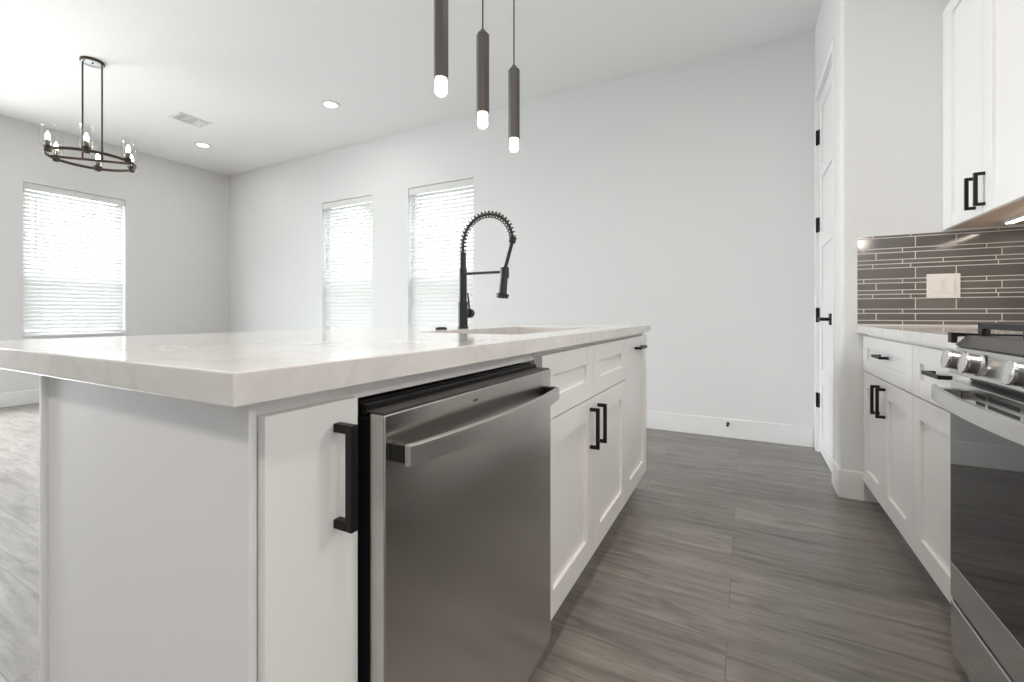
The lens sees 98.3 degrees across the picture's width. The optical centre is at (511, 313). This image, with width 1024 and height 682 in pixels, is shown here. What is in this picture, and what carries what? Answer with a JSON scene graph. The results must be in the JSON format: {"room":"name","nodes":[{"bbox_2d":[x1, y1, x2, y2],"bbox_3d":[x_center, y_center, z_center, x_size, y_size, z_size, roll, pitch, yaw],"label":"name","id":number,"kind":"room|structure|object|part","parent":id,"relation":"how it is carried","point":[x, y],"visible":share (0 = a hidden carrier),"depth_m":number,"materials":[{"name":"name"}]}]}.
{"room":"kitchen","nodes":[
{"label":"kitchen","id":0,"kind":"room"},
{"bbox_2d":[0,115,228,392],"bbox_3d":[-6.750,-0.550,2.091,0.160,3.050,10.393,0,0,28],"label":"wall","id":1,"kind":"structure","parent":0,"point":[175,216],"depth_m":5.72,"materials":[{"name":"white paint"}]},
{"bbox_2d":[0,389,38,407],"bbox_3d":[-4.922,0.900,5.367,0.012,0.150,2.893,0,0,28],"label":"baseboard","id":2,"kind":"structure","parent":1,"relation":"attached to","point":[17,398],"depth_m":4.73,"materials":[{"name":"white paint"}]},
{"bbox_2d":[23,189,125,336],"bbox_3d":[-5.104,-0.590,5.181,0.175,1.670,0.890,0,0,28],"label":"window","id":3,"kind":"structure","parent":1,"relation":"in","point":[100,332],"depth_m":5.14,"materials":[{"name":"white plastic"}]},
{"bbox_2d":[23,182,124,333],"bbox_3d":[-5.074,-0.605,5.165,0.077,1.632,0.884,0,0,28],"label":"window blind","id":4,"kind":"object","parent":3,"relation":"attached to","point":[83,305],"visible":1,"depth_m":5.12,"materials":[{"name":"white plastic"}]},
{"bbox_3d":[-5.083,0.201,5.170,0.044,0.020,0.878,0,0,28],"label":"rail","id":5,"kind":"part","parent":4,"relation":"part of","materials":[{"name":"white plastic"}]},
{"bbox_3d":[-5.075,0.236,5.165,0.110,0.018,0.890,0,0,28],"label":"sill","id":6,"kind":"part","parent":3,"relation":"part of","materials":[{"name":"white paint"}]},
{"bbox_2d":[0,0,821,175],"bbox_3d":[-3.098,-2.150,0.253,8.335,0.150,10.553,0,0,28],"label":"ceiling","id":7,"kind":"structure","parent":0,"point":[261,72],"depth_m":3.56,"materials":[{"name":"white paint"}]},
{"bbox_2d":[42,56,135,172],"bbox_3d":[-3.445,-1.658,3.637,0.567,0.834,0.621,0,0,28],"label":"chandelier","id":8,"kind":"object","parent":7,"relation":"hanging from","point":[92,62],"visible":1,"depth_m":3.62,"materials":[{"name":"brown metal"}]},
{"bbox_2d":[42,131,51,151],"bbox_3d":[-3.554,-1.349,3.390,0.082,0.217,0.082,0,0,28],"label":"socket","id":9,"kind":"object","parent":8,"relation":"attached to","point":[46,148],"depth_m":3.38,"materials":[{"name":"glass"}]},
{"bbox_2d":[52,142,59,161],"bbox_3d":[-3.713,-1.349,3.608,0.082,0.217,0.082,0,0,28],"label":"socket","id":10,"kind":"object","parent":8,"relation":"attached to","point":[55,151],"depth_m":3.60,"materials":[{"name":"glass"}]},
{"bbox_3d":[-3.504,-1.661,3.615,0.012,0.787,0.011,0,0,28],"label":"rod","id":11,"kind":"part","parent":8,"relation":"part of","materials":[{"name":"brown metal"}]},
{"bbox_2d":[81,126,93,153],"bbox_3d":[-3.286,-1.349,3.419,0.082,0.217,0.082,0,0,28],"label":"bulb","id":12,"kind":"object","parent":8,"relation":"attached to","point":[85,149],"depth_m":3.41,"materials":[{"name":"glass"}]},
{"bbox_3d":[-3.445,-2.054,3.637,0.142,0.004,0.142,0,0,28],"label":"canopy plate","id":13,"kind":"part","parent":8,"relation":"part of","materials":[{"name":"silver metal"}]},
{"bbox_2d":[93,154,102,171],"bbox_3d":[-3.604,-1.349,3.855,0.082,0.217,0.082,0,0,28],"label":"socket","id":14,"kind":"object","parent":8,"relation":"attached to","point":[97,167],"depth_m":3.84,"materials":[{"name":"glass"}]},
{"bbox_3d":[-3.386,-1.661,3.659,0.012,0.787,0.011,0,0,28],"label":"rod","id":15,"kind":"part","parent":8,"relation":"part of","materials":[{"name":"brown metal"}]},
{"bbox_2d":[124,145,132,164],"bbox_3d":[-3.177,-1.349,3.666,0.082,0.217,0.082,0,0,28],"label":"socket","id":16,"kind":"object","parent":8,"relation":"attached to","point":[127,159],"depth_m":3.66,"materials":[{"name":"glass"}]},
{"bbox_2d":[127,154,134,172],"bbox_3d":[-3.336,-1.349,3.884,0.082,0.217,0.082,0,0,28],"label":"socket","id":17,"kind":"object","parent":8,"relation":"attached to","point":[130,169],"depth_m":3.87,"materials":[{"name":"glass"}]},
{"bbox_2d":[168,112,212,128],"bbox_3d":[-3.439,-2.071,4.740,0.240,0.008,0.320,0,0,28],"label":"ceiling vent","id":18,"kind":"object","parent":7,"relation":"in","point":[182,117],"visible":1,"depth_m":4.73,"materials":[{"name":"white metal"}]},
{"bbox_2d":[194,142,211,147],"bbox_3d":[-3.794,-2.071,5.439,0.184,0.007,0.184,0,0,28],"label":"recessed light","id":19,"kind":"object","parent":7,"relation":"in","point":[199,144],"visible":1,"depth_m":5.44,"materials":[{"name":"white"}]},
{"bbox_2d":[321,100,340,108],"bbox_3d":[-1.796,-2.071,4.387,0.184,0.007,0.184,0,0,28],"label":"recessed light","id":20,"kind":"object","parent":7,"relation":"in","point":[329,104],"visible":1,"depth_m":4.38,"materials":[{"name":"white paint"}]},
{"bbox_2d":[434,0,447,95],"bbox_3d":[-0.259,-1.437,1.618,0.120,1.276,0.120,0,0,28],"label":"pendant light","id":21,"kind":"object","parent":7,"relation":"hanging from","point":[440,6],"visible":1,"depth_m":1.60,"materials":[{"name":"grey"}]},
{"bbox_2d":[476,0,488,127],"bbox_3d":[-0.124,-1.432,1.875,0.120,1.286,0.120,0,0,28],"label":"pendant light","id":22,"kind":"object","parent":7,"relation":"hanging from","point":[482,37],"visible":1,"depth_m":1.85,"materials":[{"name":"grey"}]},
{"bbox_3d":[-0.124,-1.626,1.875,0.006,0.858,0.006,0,0,28],"label":"cord","id":23,"kind":"part","parent":22,"relation":"part of","materials":[{"name":"black plastic"}]},
{"bbox_2d":[508,0,519,151],"bbox_3d":[0.009,-1.427,2.127,0.120,1.295,0.120,0,0,28],"label":"pendant light","id":24,"kind":"object","parent":7,"relation":"hanging from","point":[513,72],"visible":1,"depth_m":2.11,"materials":[{"name":"grey"}]},
{"bbox_3d":[0.009,-1.621,2.127,0.006,0.868,0.006,0,0,28],"label":"cord","id":25,"kind":"part","parent":24,"relation":"part of","materials":[{"name":"black plastic"}]},
{"bbox_2d":[0,403,970,681],"bbox_3d":[-3.238,1.035,-0.013,8.335,0.120,11.153,0,0,28],"label":"floor","id":26,"kind":"structure","parent":0,"point":[728,559],"depth_m":1.60,"materials":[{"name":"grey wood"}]},
{"bbox_2d":[39,375,47,681],"bbox_3d":[-0.299,0.537,1.750,0.012,0.876,2.221,0,0,28],"label":"panel","id":27,"kind":"object","parent":26,"relation":"on","point":[43,380],"visible":0.06,"depth_m":0.77,"materials":[{"name":"white wood"}]},
{"bbox_2d":[48,377,357,681],"bbox_3d":[-0.498,0.537,0.694,0.622,0.876,0.152,0,0,28],"label":"base cabinet","id":28,"kind":"object","parent":26,"relation":"on","point":[307,445],"depth_m":0.58,"materials":[{"name":"white wood"}]},
{"bbox_3d":[-0.551,0.537,0.642,0.576,0.876,0.010,0,0,28],"label":"end panel","id":29,"kind":"part","parent":28,"relation":"part of","materials":[{"name":"white wood"}]},
{"bbox_3d":[-0.221,0.216,0.588,0.034,0.140,0.012,0,0,28],"label":"handle","id":30,"kind":"part","parent":28,"relation":"part of","materials":[{"name":"black metal"}]},
{"bbox_2d":[349,353,558,681],"bbox_3d":[-0.286,0.537,1.029,0.677,0.876,0.634,0,0,28],"label":"dishwasher","id":31,"kind":"object","parent":26,"relation":"on","point":[454,472],"depth_m":0.78,"materials":[{"name":"silver metal"}]},
{"bbox_2d":[358,363,523,399],"bbox_3d":[-0.342,0.544,1.048,0.560,0.822,0.606,0,0,28],"label":"tub","id":32,"kind":"object","parent":31,"relation":"in","point":[380,396],"depth_m":0.83,"materials":[{"name":"black plastic"}]},
{"bbox_3d":[-0.101,0.112,0.931,0.026,0.026,0.634,0,0,28],"label":"filler strip","id":33,"kind":"part","parent":31,"relation":"part of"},
{"bbox_3d":[-0.005,0.202,0.870,0.031,0.037,0.575,0,0,27],"label":"handle","id":34,"kind":"part","parent":31,"relation":"part of","materials":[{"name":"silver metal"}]},
{"bbox_2d":[522,337,625,621],"bbox_3d":[0.058,0.537,1.744,0.621,0.875,0.952,0,0,28],"label":"base cabinet","id":35,"kind":"object","parent":26,"relation":"on","point":[588,418],"visible":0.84,"depth_m":1.53,"materials":[{"name":"white wood"}]},
{"bbox_2d":[0,323,650,407],"bbox_3d":[-0.222,0.080,1.712,1.049,0.037,2.276,0,0,28],"label":"countertop","id":36,"kind":"structure","parent":35,"relation":"on","point":[229,369],"depth_m":0.72,"materials":[{"name":"stone"}]},
{"bbox_2d":[457,211,516,327],"bbox_3d":[-0.098,-0.184,1.865,0.282,0.491,0.092,0,0,28],"label":"kitchen faucet","id":37,"kind":"object","parent":36,"relation":"on","point":[464,311],"visible":1,"depth_m":1.88,"materials":[{"name":"grey metal"}]},
{"bbox_3d":[-0.191,-0.038,1.940,0.040,0.110,0.048,0,0,28],"label":"lever","id":38,"kind":"part","parent":37,"relation":"part of","materials":[{"name":"grey metal"}]},
{"bbox_3d":[-0.107,-0.168,1.848,0.210,0.044,0.037,0,0,28],"label":"support arm","id":39,"kind":"part","parent":37,"relation":"part of","materials":[{"name":"grey metal"}]},
{"bbox_3d":[0.180,0.205,1.405,0.020,0.183,0.459,0,0,28],"label":"drawer","id":40,"kind":"part","parent":35,"relation":"part of","materials":[{"name":"white wood"}]},
{"bbox_3d":[0.180,0.584,1.405,0.020,0.566,0.459,0,0,28],"label":"door","id":41,"kind":"part","parent":35,"relation":"part of","materials":[{"name":"white wood"}]},
{"bbox_3d":[0.291,0.403,1.557,0.034,0.144,0.012,0,0,28],"label":"handle","id":42,"kind":"part","parent":35,"relation":"part of","materials":[{"name":"black metal"}]},
{"bbox_3d":[0.333,0.403,1.637,0.034,0.144,0.012,0,0,28],"label":"handle","id":43,"kind":"part","parent":35,"relation":"part of","materials":[{"name":"black metal"}]},
{"bbox_3d":[0.402,0.205,1.825,0.020,0.183,0.484,0,0,28],"label":"drawer","id":44,"kind":"part","parent":35,"relation":"part of","materials":[{"name":"white wood"}]},
{"bbox_3d":[0.402,0.584,1.825,0.020,0.566,0.484,0,0,28],"label":"door","id":45,"kind":"part","parent":35,"relation":"part of","materials":[{"name":"white wood"}]},
{"bbox_2d":[622,333,646,501],"bbox_3d":[0.390,0.537,2.373,0.621,0.875,0.468,0,0,28],"label":"base cabinet","id":46,"kind":"object","parent":26,"relation":"on","point":[636,346],"visible":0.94,"depth_m":2.24,"materials":[{"name":"white wood"}]},
{"bbox_3d":[0.654,0.169,2.244,0.034,0.012,0.150,0,0,28],"label":"handle","id":47,"kind":"part","parent":46,"relation":"part of","materials":[{"name":"black metal"}]},
{"bbox_2d":[863,334,919,548],"bbox_3d":[1.905,0.537,1.837,0.642,0.875,0.778,0,0,28],"label":"base cabinet","id":48,"kind":"object","parent":26,"relation":"on","point":[887,362],"visible":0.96,"depth_m":1.90,"materials":[{"name":"white wood"}]},
{"bbox_3d":[1.752,0.582,2.139,0.020,0.570,0.374,0,0,28],"label":"door","id":49,"kind":"part","parent":48,"relation":"part of","materials":[{"name":"white wood"}]},
{"bbox_3d":[1.666,0.394,2.034,0.034,0.133,0.012,0,0,28],"label":"handle","id":50,"kind":"part","parent":48,"relation":"part of","materials":[{"name":"black metal"}]},
{"bbox_3d":[1.627,0.190,1.960,0.034,0.012,0.135,0,0,28],"label":"handle","id":51,"kind":"part","parent":48,"relation":"part of","materials":[{"name":"black metal"}]},
{"bbox_3d":[1.623,0.394,1.953,0.034,0.133,0.012,0,0,28],"label":"handle","id":52,"kind":"part","parent":48,"relation":"part of","materials":[{"name":"black metal"}]},
{"bbox_3d":[1.660,0.203,1.964,0.020,0.179,0.768,0,0,28],"label":"drawer","id":53,"kind":"part","parent":48,"relation":"part of","materials":[{"name":"white wood"}]},
{"bbox_3d":[1.572,0.582,1.798,0.020,0.570,0.392,0,0,28],"label":"door","id":54,"kind":"part","parent":48,"relation":"part of","materials":[{"name":"white wood"}]},
{"bbox_2d":[856,326,1022,348],"bbox_3d":[1.797,0.080,1.623,0.635,0.037,1.258,0,0,28],"label":"countertop","id":55,"kind":"structure","parent":48,"relation":"on","point":[929,335],"depth_m":1.64,"materials":[{"name":"stone"}]},
{"bbox_2d":[912,343,972,603],"bbox_3d":[1.612,0.537,1.281,0.642,0.875,0.478,0,0,28],"label":"base cabinet","id":56,"kind":"object","parent":26,"relation":"on","point":[930,420],"visible":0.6,"depth_m":1.48,"materials":[{"name":"white wood"}]},
{"bbox_3d":[1.367,0.582,1.411,0.020,0.570,0.476,0,0,28],"label":"door","id":57,"kind":"part","parent":56,"relation":"part of","materials":[{"name":"white wood"}]},
{"bbox_3d":[1.320,0.190,1.379,0.034,0.012,0.141,0,0,28],"label":"handle","id":58,"kind":"part","parent":56,"relation":"part of","materials":[{"name":"black metal"}]},
{"bbox_3d":[1.367,0.203,1.411,0.020,0.179,0.476,0,0,28],"label":"drawer","id":59,"kind":"part","parent":56,"relation":"part of","materials":[{"name":"white wood"}]},
{"bbox_2d":[931,323,1023,681],"bbox_3d":[1.277,0.498,0.753,0.718,0.953,0.811,0,0,28],"label":"gas range","id":60,"kind":"object","parent":26,"relation":"on","point":[987,411],"visible":1,"depth_m":1.03,"materials":[{"name":"grey metal"}]},
{"bbox_3d":[1.160,0.210,1.179,0.045,0.026,0.035,0,0,28],"label":"handle mount","id":61,"kind":"part","parent":60,"relation":"part of","materials":[{"name":"silver metal"}]},
{"bbox_3d":[1.169,0.121,1.173,0.030,0.051,0.048,0,0,28],"label":"knob","id":62,"kind":"part","parent":60,"relation":"part of","materials":[{"name":"silver metal"}]},
{"bbox_3d":[1.118,0.121,1.077,0.030,0.051,0.048,0,0,28],"label":"knob","id":63,"kind":"part","parent":60,"relation":"part of","materials":[{"name":"silver metal"}]},
{"bbox_3d":[0.977,0.211,0.911,0.040,0.040,0.690,0,0,28],"label":"handle","id":64,"kind":"part","parent":60,"relation":"part of","materials":[{"name":"silver metal"}]},
{"bbox_3d":[1.048,0.852,0.874,0.044,0.137,0.756,0,0,28],"label":"storage drawer","id":65,"kind":"part","parent":60,"relation":"part of","materials":[{"name":"silver metal"}]},
{"bbox_3d":[1.497,0.065,1.082,0.636,0.028,0.024,0,0,28],"label":"trim","id":66,"kind":"part","parent":60,"relation":"part of","materials":[{"name":"black plastic"}]},
{"bbox_3d":[1.045,0.126,0.875,0.044,0.071,0.758,0,0,28],"label":"control panel","id":67,"kind":"part","parent":60,"relation":"part of","materials":[{"name":"silver metal"}]},
{"bbox_3d":[1.033,0.457,0.881,0.010,0.442,0.756,0,0,28],"label":"oven glass","id":68,"kind":"part","parent":60,"relation":"part of","materials":[{"name":"black glass"}]},
{"bbox_3d":[1.048,0.476,0.874,0.044,0.592,0.758,0,0,28],"label":"oven door","id":69,"kind":"part","parent":60,"relation":"part of","materials":[{"name":"silver metal"}]},
{"bbox_2d":[956,335,1023,354],"bbox_3d":[1.316,0.071,0.733,0.628,0.028,0.763,0,0,28],"label":"cooktop","id":70,"kind":"object","parent":60,"relation":"in","point":[974,344],"depth_m":1.07,"materials":[{"name":"grey metal"}]},
{"bbox_3d":[1.019,0.121,0.889,0.030,0.051,0.048,0,0,28],"label":"knob","id":71,"kind":"part","parent":60,"relation":"part of","materials":[{"name":"silver metal"}]},
{"bbox_2d":[229,30,814,446],"bbox_3d":[-1.053,-0.550,5.049,7.471,3.050,0.160,0,0,28],"label":"wall","id":72,"kind":"structure","parent":0,"point":[678,200],"depth_m":3.85,"materials":[{"name":"white paint"}]},
{"bbox_2d":[328,202,371,328],"bbox_3d":[-2.021,-0.590,5.546,0.875,1.670,0.175,0,0,28],"label":"window","id":73,"kind":"structure","parent":72,"relation":"in","point":[366,202],"depth_m":5.76,"materials":[{"name":"white glass"}]},
{"bbox_2d":[323,195,371,328],"bbox_3d":[-2.037,-0.605,5.517,0.869,1.632,0.076,0,0,28],"label":"window blind","id":74,"kind":"object","parent":73,"relation":"attached to","point":[356,312],"visible":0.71,"depth_m":5.52,"materials":[{"name":"white plastic"}]},
{"bbox_3d":[-2.299,-0.584,5.667,0.002,1.562,0.056,0,0,28],"label":"ladder cord","id":75,"kind":"part","parent":74,"relation":"part of","materials":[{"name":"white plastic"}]},
{"bbox_2d":[413,185,472,321],"bbox_3d":[-0.759,-0.590,4.880,0.878,1.670,0.175,0,0,28],"label":"window","id":76,"kind":"structure","parent":72,"relation":"in","point":[471,185],"depth_m":5.09,"materials":[{"name":"white plastic"}]},
{"bbox_2d":[409,178,472,325],"bbox_3d":[-0.775,-0.605,4.850,0.872,1.632,0.076,0,0,28],"label":"window blind","id":77,"kind":"object","parent":76,"relation":"attached to","point":[439,305],"visible":0.7,"depth_m":4.87,"materials":[{"name":"white plastic"}]},
{"bbox_3d":[-1.038,-0.584,5.001,0.002,1.562,0.056,0,0,28],"label":"ladder cord","id":78,"kind":"part","parent":77,"relation":"part of","materials":[{"name":"white fabric"}]},
{"bbox_3d":[-0.739,-0.380,4.920,0.788,0.050,0.035,0,0,28],"label":"meeting rail","id":79,"kind":"part","parent":76,"relation":"part of","materials":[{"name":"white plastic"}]},
{"bbox_2d":[646,410,812,447],"bbox_3d":[-1.022,0.900,4.936,7.287,0.150,0.012,0,0,28],"label":"baseboard","id":80,"kind":"structure","parent":72,"relation":"attached to","point":[796,435],"depth_m":3.47,"materials":[{"name":"white paint"}]},
{"bbox_2d":[815,0,868,500],"bbox_3d":[2.072,-0.550,2.840,0.120,3.050,1.148,0,0,28],"label":"wall","id":81,"kind":"structure","parent":0,"point":[846,21],"depth_m":2.35,"materials":[{"name":"white paint"}]},
{"bbox_2d":[816,65,831,472],"bbox_3d":[2.016,-0.274,2.859,0.094,2.473,0.649,0,0,28],"label":"door","id":82,"kind":"structure","parent":81,"relation":"in","point":[824,133],"depth_m":2.92,"materials":[{"name":"white paint"}]},
{"bbox_3d":[1.931,0.032,2.737,0.058,0.070,0.135,0,0,28],"label":"lever handle","id":83,"kind":"part","parent":82,"relation":"part of","materials":[{"name":"black metal"}]},
{"bbox_2d":[815,38,834,483],"bbox_3d":[2.064,-0.297,2.832,0.128,2.545,0.776,0,0,28],"label":"trim","id":84,"kind":"structure","parent":81,"relation":"attached to","point":[832,48],"depth_m":2.78,"materials":[{"name":"white paint"}]},
{"bbox_2d":[833,460,864,500],"bbox_3d":[1.826,0.900,2.408,0.112,0.150,0.179,0,0,28],"label":"baseboard","id":85,"kind":"structure","parent":81,"relation":"attached to","point":[849,484],"depth_m":2.33,"materials":[{"name":"white paint"}]},
{"bbox_2d":[869,0,1023,502],"bbox_3d":[2.214,-0.550,2.184,0.744,3.050,0.120,0,0,28],"label":"wall","id":86,"kind":"structure","parent":0,"point":[906,36],"depth_m":2.24,"materials":[{"name":"white paint"}]},
{"bbox_2d":[857,227,1023,326],"bbox_3d":[2.088,-0.171,2.179,0.626,0.462,0.005,0,0,28],"label":"backsplash","id":87,"kind":"structure","parent":86,"relation":"attached to","point":[892,270],"depth_m":2.17,"materials":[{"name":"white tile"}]},
{"bbox_2d":[927,273,960,297],"bbox_3d":[2.105,-0.137,2.162,0.124,0.120,0.010,0,0,28],"label":"light switch","id":88,"kind":"object","parent":87,"relation":"attached to","point":[948,285],"visible":1,"depth_m":2.16,"materials":[{"name":"white plastic"}]},
{"bbox_3d":[0.248,-0.550,-2.164,0.160,3.050,9.405,0,0,28],"label":"wall","id":89,"kind":"structure","parent":0,"visible":0},
{"bbox_2d":[943,0,1023,229],"bbox_3d":[2.042,-0.943,1.764,0.333,1.068,0.778,0,0,28],"label":"upper cabinet","id":90,"kind":"object","parent":89,"relation":"attached to","point":[983,40],"visible":1,"depth_m":1.80,"materials":[{"name":"white wood"}]},
{"bbox_3d":[2.009,-0.941,1.965,0.020,1.064,0.384,0,0,28],"label":"door","id":91,"kind":"part","parent":90,"relation":"part of","materials":[{"name":"white wood"}]},
{"bbox_3d":[1.924,-0.504,1.862,0.034,0.135,0.012,0,0,28],"label":"handle","id":92,"kind":"part","parent":90,"relation":"part of","materials":[{"name":"black metal"}]},
{"bbox_3d":[1.886,-0.504,1.788,0.034,0.135,0.012,0,0,28],"label":"handle","id":93,"kind":"part","parent":90,"relation":"part of","materials":[{"name":"black metal"}]},
{"bbox_3d":[1.836,-0.941,1.636,0.020,1.064,0.352,0,0,28],"label":"door","id":94,"kind":"part","parent":90,"relation":"part of","materials":[{"name":"white wood"}]},
{"bbox_2d":[1004,214,1023,223],"bbox_3d":[2.071,-0.405,1.733,0.028,0.016,0.500,0,0,28],"label":"light","id":95,"kind":"object","parent":90,"relation":"attached to","point":[1020,217],"visible":1,"depth_m":1.89,"materials":[{"name":"white plastic"}]},
{"bbox_2d":[1006,217,1023,223],"bbox_3d":[2.071,-0.398,1.733,0.022,0.002,0.480,0,0,28],"label":"diffuser","id":96,"kind":"object","parent":95,"relation":"attached to","point":[1015,219],"depth_m":1.89,"materials":[{"name":"beige plastic"}]},
{"label":"outside","id":97,"kind":"structure","parent":0,"visible":0},
{"bbox_3d":[-2.186,1.225,2.285,26.000,0.200,30.000,0,0,28],"label":"ground","id":98,"kind":"structure","parent":97,"visible":0},
{"bbox_2d":[334,285,472,328],"bbox_3d":[0.029,0.170,8.614,10.005,1.910,0.060,0,0,28],"label":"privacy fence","id":99,"kind":"object","parent":98,"relation":"on","point":[452,285],"visible":0.02,"depth_m":10.34,"materials":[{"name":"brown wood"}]},
{"bbox_2d":[442,190,472,273],"bbox_3d":[3.615,-2.150,11.662,11.300,6.550,4.800,0,0,28],"label":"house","id":100,"kind":"structure","parent":98,"relation":"on","point":[467,190],"depth_m":12.12,"materials":[{"name":"white"}]}
]}

